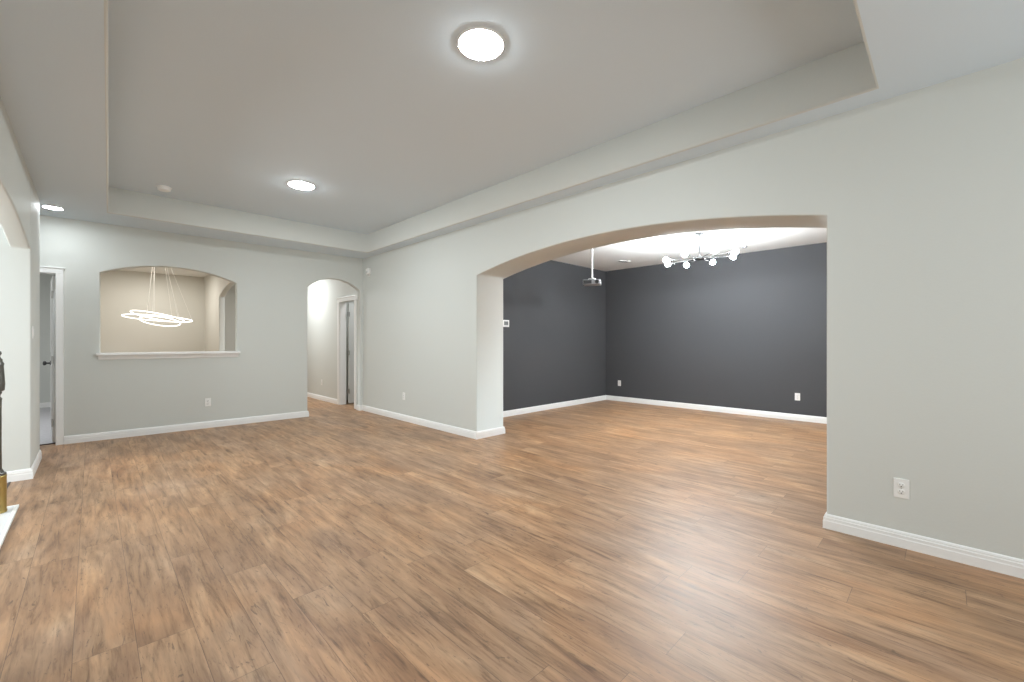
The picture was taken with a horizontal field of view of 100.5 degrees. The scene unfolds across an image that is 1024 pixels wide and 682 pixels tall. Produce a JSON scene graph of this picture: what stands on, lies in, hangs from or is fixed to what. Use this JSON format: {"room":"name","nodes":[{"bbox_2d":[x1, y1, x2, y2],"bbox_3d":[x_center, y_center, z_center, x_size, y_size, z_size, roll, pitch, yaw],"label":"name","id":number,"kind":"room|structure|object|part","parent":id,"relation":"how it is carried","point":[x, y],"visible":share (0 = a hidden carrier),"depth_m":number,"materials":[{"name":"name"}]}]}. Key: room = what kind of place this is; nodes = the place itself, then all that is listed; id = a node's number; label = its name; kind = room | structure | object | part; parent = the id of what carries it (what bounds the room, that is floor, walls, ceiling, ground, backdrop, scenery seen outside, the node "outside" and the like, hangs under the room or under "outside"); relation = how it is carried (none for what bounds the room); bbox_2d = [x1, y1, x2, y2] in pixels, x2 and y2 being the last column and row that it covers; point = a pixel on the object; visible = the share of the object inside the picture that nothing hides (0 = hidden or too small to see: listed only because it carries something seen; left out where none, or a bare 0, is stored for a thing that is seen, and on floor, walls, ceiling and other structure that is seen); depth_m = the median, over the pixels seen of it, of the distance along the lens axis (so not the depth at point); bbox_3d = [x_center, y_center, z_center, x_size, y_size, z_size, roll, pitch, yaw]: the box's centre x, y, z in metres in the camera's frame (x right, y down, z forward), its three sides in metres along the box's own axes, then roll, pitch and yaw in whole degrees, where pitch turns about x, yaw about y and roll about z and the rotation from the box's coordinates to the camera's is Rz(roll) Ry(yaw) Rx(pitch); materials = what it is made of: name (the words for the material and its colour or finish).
{"room":"empty living room","nodes":[
{"label":"empty living room","id":0,"kind":"room"},
{"bbox_2d":[0,97,29,248],"bbox_3d":[-1.549,-0.120,0.930,0.120,2.800,8.500,0,0,-45],"label":"wall","id":1,"kind":"structure","parent":0,"point":[14,174],"depth_m":3.13,"materials":[{"name":"grey paint"}]},
{"bbox_2d":[40,274,54,402],"bbox_3d":[-9.457,-0.120,7.078,3.270,2.800,0.100,0,0,-45],"label":"wall","id":2,"kind":"structure","parent":0,"point":[45,279],"depth_m":7.85,"materials":[{"name":"grey paint"}]},
{"bbox_2d":[40,402,49,407],"bbox_3d":[-9.416,1.173,7.037,3.270,0.094,0.017,0,0,-45],"label":"baseboard","id":3,"kind":"structure","parent":2,"relation":"attached to","point":[42,405],"depth_m":7.84,"materials":[{"name":"white paint"}]},
{"bbox_2d":[100,270,234,352],"bbox_3d":[-7.232,-0.120,9.792,3.750,2.800,0.100,0,0,-45],"label":"wall","id":4,"kind":"structure","parent":0,"point":[121,291],"depth_m":9.22,"materials":[{"name":"grey paint"}]},
{"bbox_2d":[40,215,362,435],"bbox_3d":[-4.751,-0.120,5.675,6.600,2.800,0.121,0,0,-43],"label":"wall","id":5,"kind":"structure","parent":0,"point":[268,376],"depth_m":5.87,"materials":[{"name":"grey paint"}]},
{"bbox_2d":[43,276,54,441],"bbox_3d":[-5.762,0.210,5.308,0.774,1.980,0.111,0,0,42],"label":"door","id":6,"kind":"structure","parent":5,"relation":"in","point":[52,296],"depth_m":5.10,"materials":[{"name":"white paint"}]},
{"bbox_2d":[40,266,64,444],"bbox_3d":[-5.684,0.173,4.785,0.922,2.094,0.144,0,0,-43],"label":"trim","id":7,"kind":"structure","parent":5,"relation":"attached to","point":[58,272],"depth_m":5.02,"materials":[{"name":"white paint"}]},
{"bbox_2d":[96,351,240,359],"bbox_3d":[-4.603,0.183,5.803,1.520,0.083,0.195,0,0,-43],"label":"trim","id":8,"kind":"structure","parent":5,"relation":"attached to","point":[199,354],"depth_m":5.67,"materials":[{"name":"white paint"}]},
{"bbox_2d":[64,411,308,443],"bbox_3d":[-4.327,1.173,6.011,2.750,0.094,0.137,0,0,-45],"label":"baseboard","id":9,"kind":"structure","parent":5,"relation":"attached to","point":[245,420],"depth_m":5.77,"materials":[{"name":"white paint"}]},
{"bbox_2d":[205,398,210,405],"bbox_3d":[-4.293,0.858,6.014,0.070,0.114,0.010,0,0,-43],"label":"wall outlet","id":10,"kind":"object","parent":5,"relation":"attached to","point":[207,400],"visible":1,"depth_m":6.01,"materials":[{"name":"white plastic"}]},
{"bbox_2d":[204,275,233,350],"bbox_3d":[-5.450,-0.120,8.234,0.100,2.800,4.620,0,0,-45],"label":"wall","id":11,"kind":"structure","parent":0,"point":[216,289],"depth_m":9.04,"materials":[{"name":"grey paint"}]},
{"bbox_2d":[346,301,353,399],"bbox_3d":[-3.257,-0.120,9.147,1.195,2.800,0.100,0,0,-45],"label":"wall","id":12,"kind":"structure","parent":0,"point":[351,301],"depth_m":8.88,"materials":[{"name":"grey paint"}]},
{"bbox_2d":[0,397,1023,681],"bbox_3d":[-1.836,1.257,5.281,11.600,0.086,15.100,0,0,-45],"label":"floor","id":13,"kind":"structure","parent":0,"point":[604,540],"depth_m":2.33,"materials":[{"name":"brown laminate"}]},
{"bbox_2d":[0,504,18,548],"bbox_3d":[-3.329,1.211,2.475,0.500,0.018,1.400,0,0,-45],"label":"hearth","id":14,"kind":"object","parent":13,"relation":"on","point":[6,518],"visible":1,"depth_m":2.87,"materials":[{"name":"white stone"}]},
{"bbox_2d":[0,351,7,513],"bbox_3d":[-3.623,0.629,2.986,0.112,1.146,0.112,0,0,-45],"label":"stand","id":15,"kind":"object","parent":14,"relation":"on","point":[3,475],"visible":1,"depth_m":2.99,"materials":[{"name":"gold metal"}]},
{"bbox_2d":[0,177,39,471],"bbox_3d":[-5.424,-0.120,3.303,2.312,2.800,0.920,0,0,-45],"label":"wall pier","id":16,"kind":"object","parent":13,"relation":"on","point":[19,267],"visible":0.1,"depth_m":3.74,"materials":[{"name":"grey paint"}]},
{"bbox_2d":[7,450,41,482],"bbox_3d":[-5.370,1.173,3.344,2.207,0.094,0.937,0,0,-45],"label":"baseboard","id":17,"kind":"structure","parent":16,"relation":"attached to","point":[23,474],"depth_m":3.75,"materials":[{"name":"white paint"}]},
{"bbox_2d":[0,0,1023,276],"bbox_3d":[-3.049,-1.641,3.734,6.300,0.349,14.600,0,0,-45],"label":"ceiling","id":18,"kind":"structure","parent":0,"point":[402,137],"depth_m":2.92,"materials":[{"name":"white paint"}]},
{"bbox_2d":[41,205,63,209],"bbox_3d":[-5.021,-1.459,4.658,0.170,0.014,0.170,0,0,-45],"label":"recessed light","id":19,"kind":"object","parent":18,"relation":"in","point":[43,206],"visible":1,"depth_m":4.63,"materials":[{"name":"white plastic"}]},
{"bbox_2d":[121,267,192,326],"bbox_3d":[-5.416,-0.858,6.526,0.839,1.243,0.840,0,0,-45],"label":"ring chandelier","id":20,"kind":"object","parent":18,"relation":"hanging from","point":[161,315],"visible":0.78,"depth_m":6.48,"materials":[{"name":"silver metal"}]},
{"bbox_2d":[156,185,171,191],"bbox_3d":[-3.978,-1.742,4.869,0.144,0.046,0.144,0,0,-45],"label":"smoke detector","id":21,"kind":"object","parent":18,"relation":"attached to","point":[163,188],"visible":1,"depth_m":4.83,"materials":[{"name":"white plastic"}]},
{"bbox_2d":[288,180,314,189],"bbox_3d":[-2.375,-1.753,4.806,0.280,0.025,0.280,0,0,-45],"label":"recessed light","id":22,"kind":"object","parent":18,"relation":"in","point":[302,185],"visible":1,"depth_m":4.76,"materials":[{"name":"white plastic"}]},
{"bbox_2d":[457,27,504,60],"bbox_3d":[-0.184,-1.753,2.529,0.280,0.025,0.280,0,0,-45],"label":"recessed light","id":23,"kind":"object","parent":18,"relation":"in","point":[477,43],"visible":1,"depth_m":2.50,"materials":[{"name":"white plastic"}]},
{"bbox_2d":[503,260,605,410],"bbox_3d":[0.571,-0.140,7.668,3.840,2.840,0.120,0,0,-45],"label":"wall","id":24,"kind":"structure","parent":0,"point":[554,340],"depth_m":7.77,"materials":[{"name":"grey paint"}]},
{"bbox_2d":[503,320,508,326],"bbox_3d":[-0.101,-0.292,6.903,0.140,0.112,0.027,0,0,-45],"label":"thermostat","id":25,"kind":"object","parent":24,"relation":"attached to","point":[505,322],"visible":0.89,"depth_m":6.89,"materials":[{"name":"white plastic"}]},
{"bbox_2d":[307,58,1023,559],"bbox_3d":[-0.738,-0.120,5.943,0.485,2.800,14.500,0,0,-45],"label":"wall","id":26,"kind":"structure","parent":0,"point":[918,195],"depth_m":2.64,"materials":[{"name":"grey paint"}]},
{"bbox_2d":[307,392,336,403],"bbox_3d":[-5.211,1.173,9.099,1.455,0.094,3.725,0,0,-45],"label":"baseboard","id":27,"kind":"structure","parent":26,"relation":"attached to","point":[311,395],"depth_m":8.80,"materials":[{"name":"white paint"}]},
{"bbox_2d":[336,295,357,408],"bbox_3d":[-3.049,0.190,8.007,0.150,2.060,0.885,0,0,-45],"label":"trim","id":28,"kind":"structure","parent":26,"relation":"attached to","point":[341,304],"depth_m":8.22,"materials":[{"name":"white paint"}]},
{"bbox_2d":[347,303,353,402],"bbox_3d":[-2.966,0.228,8.494,0.111,1.945,0.654,0,0,42],"label":"door","id":29,"kind":"structure","parent":26,"relation":"in","point":[350,391],"depth_m":8.32,"materials":[{"name":"white paint"}]},
{"bbox_2d":[366,268,370,276],"bbox_3d":[-2.482,-1.192,7.354,0.059,0.135,0.100,0,0,-45],"label":"sensor","id":30,"kind":"object","parent":26,"relation":"attached to","point":[368,270],"visible":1,"depth_m":7.32,"materials":[{"name":"white plastic"}]},
{"bbox_2d":[356,395,1023,578],"bbox_3d":[2.171,1.173,5.766,4.471,0.094,9.564,0,0,-45],"label":"baseboard","id":31,"kind":"structure","parent":26,"relation":"attached to","point":[1012,566],"depth_m":2.71,"materials":[{"name":"white paint"}]},
{"bbox_2d":[893,478,908,498],"bbox_3d":[2.310,0.872,2.528,0.010,0.114,0.070,0,0,-45],"label":"wall outlet","id":32,"kind":"object","parent":26,"relation":"attached to","point":[900,486],"visible":1,"depth_m":2.53,"materials":[{"name":"white plastic"}]},
{"bbox_2d":[898,482,904,487],"bbox_3d":[2.309,0.853,2.526,0.004,0.033,0.033,0,0,-45],"label":"receptacle","id":33,"kind":"object","parent":32,"relation":"attached to","point":[900,484],"depth_m":2.52,"materials":[{"name":"white plastic"}]},
{"bbox_2d":[898,489,904,494],"bbox_3d":[2.309,0.891,2.526,0.004,0.033,0.033,0,0,-45],"label":"receptacle","id":34,"kind":"object","parent":32,"relation":"attached to","point":[900,491],"depth_m":2.52,"materials":[{"name":"white plastic"}]},
{"bbox_2d":[553,228,826,270],"bbox_3d":[2.946,-1.505,5.362,4.275,0.060,6.740,0,0,-45],"label":"ceiling","id":35,"kind":"structure","parent":0,"point":[646,251],"depth_m":6.61,"materials":[{"name":"white paint"}]},
{"bbox_2d":[583,249,600,285],"bbox_3d":[1.231,-1.171,6.544,0.264,0.608,0.216,0,0,16],"label":"projector","id":36,"kind":"object","parent":35,"relation":"hanging from","point":[591,281],"visible":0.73,"depth_m":6.48,"materials":[{"name":"white plastic"}]},
{"bbox_3d":[1.146,-0.905,6.471,0.124,0.056,0.005,0,0,16],"label":"vent panel","id":37,"kind":"part","parent":36,"relation":"part of","materials":[{"name":"grey plastic"}]},
{"bbox_2d":[663,232,737,267],"bbox_3d":[2.552,-1.275,5.798,0.914,0.400,0.914,0,0,24],"label":"chandelier","id":38,"kind":"object","parent":35,"relation":"hanging from","point":[734,252],"visible":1,"depth_m":5.78,"materials":[{"name":"silver metal"}]},
{"bbox_2d":[606,242,826,416],"bbox_3d":[4.298,-0.140,6.777,6.622,2.840,0.123,0,0,44],"label":"wall","id":39,"kind":"structure","parent":0,"point":[747,331],"depth_m":7.30,"materials":[{"name":"grey paint"}]},
{"bbox_2d":[795,393,799,400],"bbox_3d":[4.408,0.854,6.579,0.070,0.114,0.010,0,0,44],"label":"wall outlet","id":40,"kind":"object","parent":39,"relation":"attached to","point":[797,395],"visible":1,"depth_m":6.58,"materials":[{"name":"white plastic"}]}
]}

